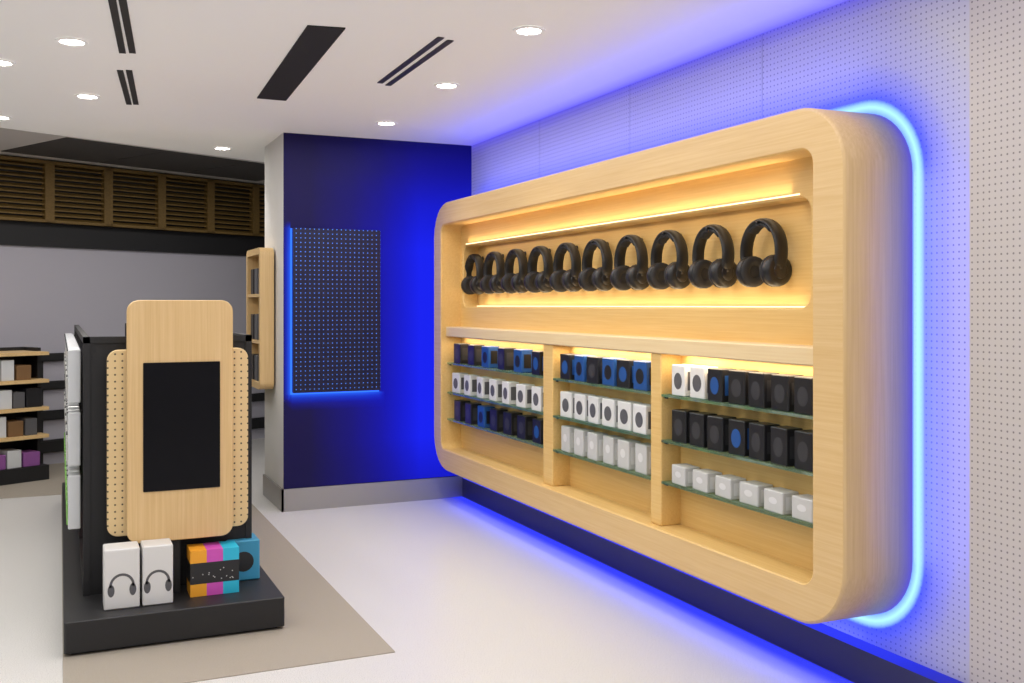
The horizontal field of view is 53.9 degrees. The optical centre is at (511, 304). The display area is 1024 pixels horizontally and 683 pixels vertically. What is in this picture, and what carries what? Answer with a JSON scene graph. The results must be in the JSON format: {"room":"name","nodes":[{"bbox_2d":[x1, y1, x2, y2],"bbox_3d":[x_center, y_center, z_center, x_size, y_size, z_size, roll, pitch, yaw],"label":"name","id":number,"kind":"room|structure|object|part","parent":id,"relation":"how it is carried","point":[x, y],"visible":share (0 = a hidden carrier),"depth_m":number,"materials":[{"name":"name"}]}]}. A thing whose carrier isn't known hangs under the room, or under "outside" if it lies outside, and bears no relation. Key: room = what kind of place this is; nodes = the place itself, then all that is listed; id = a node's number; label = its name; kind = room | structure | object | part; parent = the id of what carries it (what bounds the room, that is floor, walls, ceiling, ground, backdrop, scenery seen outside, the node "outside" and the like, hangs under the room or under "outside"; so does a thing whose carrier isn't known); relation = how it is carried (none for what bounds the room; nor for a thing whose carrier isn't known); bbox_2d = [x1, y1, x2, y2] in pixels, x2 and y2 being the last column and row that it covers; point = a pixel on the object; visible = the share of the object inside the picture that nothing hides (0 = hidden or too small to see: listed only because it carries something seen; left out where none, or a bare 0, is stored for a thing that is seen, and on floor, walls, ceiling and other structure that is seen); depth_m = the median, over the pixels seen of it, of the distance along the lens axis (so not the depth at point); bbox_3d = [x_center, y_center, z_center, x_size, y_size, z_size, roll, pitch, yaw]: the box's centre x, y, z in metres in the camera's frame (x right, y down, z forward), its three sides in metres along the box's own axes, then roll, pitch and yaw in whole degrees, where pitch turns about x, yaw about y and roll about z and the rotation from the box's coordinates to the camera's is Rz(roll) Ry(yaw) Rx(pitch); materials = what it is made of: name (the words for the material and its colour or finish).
{"room":"electronics store","nodes":[
{"label":"electronics store","id":0,"kind":"room"},
{"bbox_2d":[0,245,264,463],"bbox_3d":[-5.111,0.076,8.906,0.200,2.900,12.500,0,0,39],"label":"wall","id":1,"kind":"structure","parent":0,"point":[45,292],"depth_m":9.90,"materials":[{"name":"grey paint"}]},
{"bbox_2d":[0,220,264,255],"bbox_3d":[-5.021,-0.667,8.834,11.151,0.225,5.702,0,0,-24],"label":"band","id":2,"kind":"object","parent":1,"relation":"attached to","point":[19,233],"depth_m":10.16,"materials":[{"name":"black paint"}]},
{"bbox_2d":[41,353,264,462],"bbox_3d":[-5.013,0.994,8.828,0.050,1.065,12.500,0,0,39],"label":"shelving","id":3,"kind":"object","parent":1,"relation":"attached to","point":[53,445],"visible":0.02,"depth_m":9.60,"materials":[{"name":"black"}]},
{"bbox_2d":[0,128,264,184],"bbox_3d":[-4.352,-1.404,9.081,11.500,0.060,9.807,0,0,-24],"label":"ceiling","id":4,"kind":"structure","parent":0,"point":[9,138],"depth_m":9.18,"materials":[{"name":"grey paint"}]},
{"bbox_2d":[1,137,264,180],"bbox_3d":[-3.238,-1.371,9.672,1.160,0.006,2.748,0,0,39],"label":"ceiling bulkhead","id":5,"kind":"object","parent":4,"relation":"attached to","point":[64,148],"visible":0.91,"depth_m":9.33,"materials":[{"name":"grey paint"}]},
{"bbox_2d":[0,155,264,236],"bbox_3d":[-4.974,-1.069,8.814,11.221,0.580,5.777,0,0,-24],"label":"louvres","id":6,"kind":"object","parent":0,"point":[31,190],"depth_m":10.13,"materials":[{"name":"brown wood"}]},
{"bbox_2d":[257,25,344,100],"bbox_3d":[-1.161,-1.271,5.401,0.254,0.006,1.752,0,0,-24],"label":"ceiling vent","id":7,"kind":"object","parent":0,"point":[314,41],"depth_m":5.22,"materials":[{"name":"black metal"}]},
{"bbox_2d":[265,133,471,488],"bbox_3d":[-1.067,0.126,8.118,1.697,2.800,0.745,0,0,-24],"label":"wall","id":8,"kind":"structure","parent":0,"point":[312,181],"depth_m":7.64,"materials":[{"name":"blue paint"}]},
{"bbox_2d":[246,248,273,388],"bbox_3d":[-1.992,0.103,7.941,0.105,1.085,0.620,0,0,-24],"label":"shelf unit","id":9,"kind":"object","parent":8,"relation":"attached to","point":[259,261],"visible":0.94,"depth_m":7.68,"materials":[{"name":"brown wood"}]},
{"bbox_2d":[288,227,380,397],"bbox_3d":[-1.325,0.081,7.572,0.776,1.410,0.040,0,0,-24],"label":"pegboard panel","id":10,"kind":"object","parent":8,"relation":"attached to","point":[336,272],"visible":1,"depth_m":7.55,"materials":[{"name":"black"}]},
{"bbox_2d":[263,474,461,511],"bbox_3d":[-1.201,1.444,8.050,1.427,0.165,0.760,0,0,-24],"label":"baseboard","id":11,"kind":"structure","parent":8,"relation":"attached to","point":[322,497],"depth_m":7.70,"materials":[{"name":"silver metal"}]},
{"bbox_2d":[388,190,471,479],"bbox_3d":[-0.915,0.042,7.776,1.299,2.627,0.001,0,0,-24],"label":"led light glow","id":12,"kind":"object","parent":8,"relation":"on","point":[411,244],"depth_m":7.84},
{"bbox_2d":[0,438,826,682],"bbox_3d":[-2.570,1.576,5.116,11.500,0.100,18.500,0,0,-24],"label":"floor","id":13,"kind":"structure","parent":0,"point":[459,594],"depth_m":5.06,"materials":[{"name":"stone"}]},
{"bbox_2d":[0,462,394,682],"bbox_3d":[-5.925,1.524,7.703,7.500,0.004,10.430,0,0,-24],"label":"inlay","id":14,"kind":"object","parent":13,"relation":"in","point":[320,626],"visible":0.41,"depth_m":4.54,"materials":[{"name":"beige tile"}]},
{"bbox_2d":[0,347,48,485],"bbox_3d":[-4.759,0.951,8.258,0.440,1.150,1.730,0,0,39],"label":"shelf unit","id":15,"kind":"object","parent":14,"relation":"on","point":[21,406],"visible":1,"depth_m":8.67,"materials":[{"name":"brown wood"}]},
{"bbox_2d":[62,300,283,654],"bbox_3d":[-2.273,0.751,6.253,0.950,1.549,3.770,0,0,-24],"label":"display","id":16,"kind":"object","parent":14,"relation":"on","point":[159,543],"visible":1,"depth_m":4.76,"materials":[{"name":"black"}]},
{"bbox_3d":[-2.328,0.756,6.288,0.851,1.231,3.310,0,0,-24],"label":"frame","id":17,"kind":"part","parent":16,"relation":"part of","materials":[{"name":"black"}]},
{"bbox_2d":[0,0,839,161],"bbox_3d":[-2.534,-1.354,2.353,9.300,0.160,13.429,0,0,-24],"label":"ceiling","id":18,"kind":"structure","parent":0,"point":[200,69],"depth_m":5.24,"materials":[{"name":"white paint"}]},
{"bbox_2d":[0,115,11,119],"bbox_3d":[-3.471,-1.270,6.816,0.150,0.007,0.150,0,0,-24],"label":"recessed light","id":19,"kind":"object","parent":18,"relation":"in","point":[1,116],"visible":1,"depth_m":6.83,"materials":[{"name":"white"}]},
{"bbox_2d":[0,59,15,66],"bbox_3d":[-2.684,-1.270,5.273,0.150,0.007,0.150,0,0,-24],"label":"recessed light","id":20,"kind":"object","parent":18,"relation":"in","point":[3,63],"visible":1,"depth_m":5.29,"materials":[{"name":"white"}]},
{"bbox_2d":[55,37,88,46],"bbox_3d":[-2.124,-1.270,4.856,0.150,0.007,0.150,0,0,-24],"label":"recessed light","id":21,"kind":"object","parent":18,"relation":"in","point":[68,41],"visible":1,"depth_m":4.85,"materials":[{"name":"white"}]},
{"bbox_2d":[74,93,100,99],"bbox_3d":[-2.586,-1.270,6.128,0.150,0.007,0.150,0,0,-24],"label":"recessed light","id":22,"kind":"object","parent":18,"relation":"in","point":[81,95],"visible":1,"depth_m":6.13,"materials":[{"name":"white"}]},
{"bbox_2d":[213,147,231,149],"bbox_3d":[-2.350,-1.270,8.164,0.150,0.007,0.150,0,0,-24],"label":"recessed light","id":23,"kind":"object","parent":18,"relation":"in","point":[215,148],"visible":1,"depth_m":8.17,"materials":[{"name":"white"}]},
{"bbox_2d":[108,0,453,104],"bbox_3d":[-1.423,-1.271,5.514,1.574,0.005,2.400,0,0,-24],"label":"ceiling vent slots","id":24,"kind":"object","parent":18,"relation":"in","point":[123,5],"depth_m":5.02,"materials":[{"name":"black metal"}]},
{"bbox_2d":[375,121,396,125],"bbox_3d":[-0.879,-1.270,7.038,0.150,0.007,0.150,0,0,-24],"label":"recessed light","id":25,"kind":"object","parent":18,"relation":"in","point":[381,123],"visible":1,"depth_m":7.04,"materials":[{"name":"white"}]},
{"bbox_2d":[434,82,458,88],"bbox_3d":[-0.379,-1.270,5.827,0.150,0.007,0.150,0,0,-24],"label":"recessed light","id":26,"kind":"object","parent":18,"relation":"in","point":[444,85],"visible":1,"depth_m":5.83,"materials":[{"name":"white"}]},
{"bbox_2d":[513,26,544,35],"bbox_3d":[0.079,-1.270,4.662,0.150,0.007,0.150,0,0,-24],"label":"recessed light","id":27,"kind":"object","parent":18,"relation":"in","point":[523,30],"visible":1,"depth_m":4.66,"materials":[{"name":"white"}]},
{"bbox_2d":[468,0,850,146],"bbox_3d":[0.414,-0.973,5.304,0.897,0.597,5.597,0,0,-24],"label":"cove","id":28,"kind":"object","parent":18,"relation":"attached to","point":[757,34],"depth_m":5.41,"materials":[{"name":"white paint"}]},
{"bbox_2d":[472,0,968,682],"bbox_3d":[2.022,0.126,3.069,0.202,2.800,11.000,0,0,-24],"label":"wall","id":29,"kind":"structure","parent":0,"point":[916,52],"depth_m":3.98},
{"bbox_2d":[434,91,944,682],"bbox_3d":[0.293,0.238,5.516,0.950,2.835,5.110,0,0,-24],"label":"wall shelf unit","id":30,"kind":"object","parent":29,"relation":"attached to","point":[707,358],"visible":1,"depth_m":4.63,"materials":[{"name":"brown wood"}]},
{"bbox_2d":[462,478,962,682],"bbox_3d":[1.886,1.451,3.007,0.100,0.150,11.000,0,0,-24],"label":"baseboard","id":31,"kind":"structure","parent":29,"relation":"attached to","point":[854,664],"depth_m":4.89,"materials":[{"name":"blue"}]},
{"bbox_2d":[969,0,1023,682],"bbox_3d":[2.913,0.126,0.809,0.028,2.800,6.148,0,0,-24],"label":"wall panel","id":32,"kind":"object","parent":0,"point":[996,27],"visible":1,"depth_m":3.51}
]}

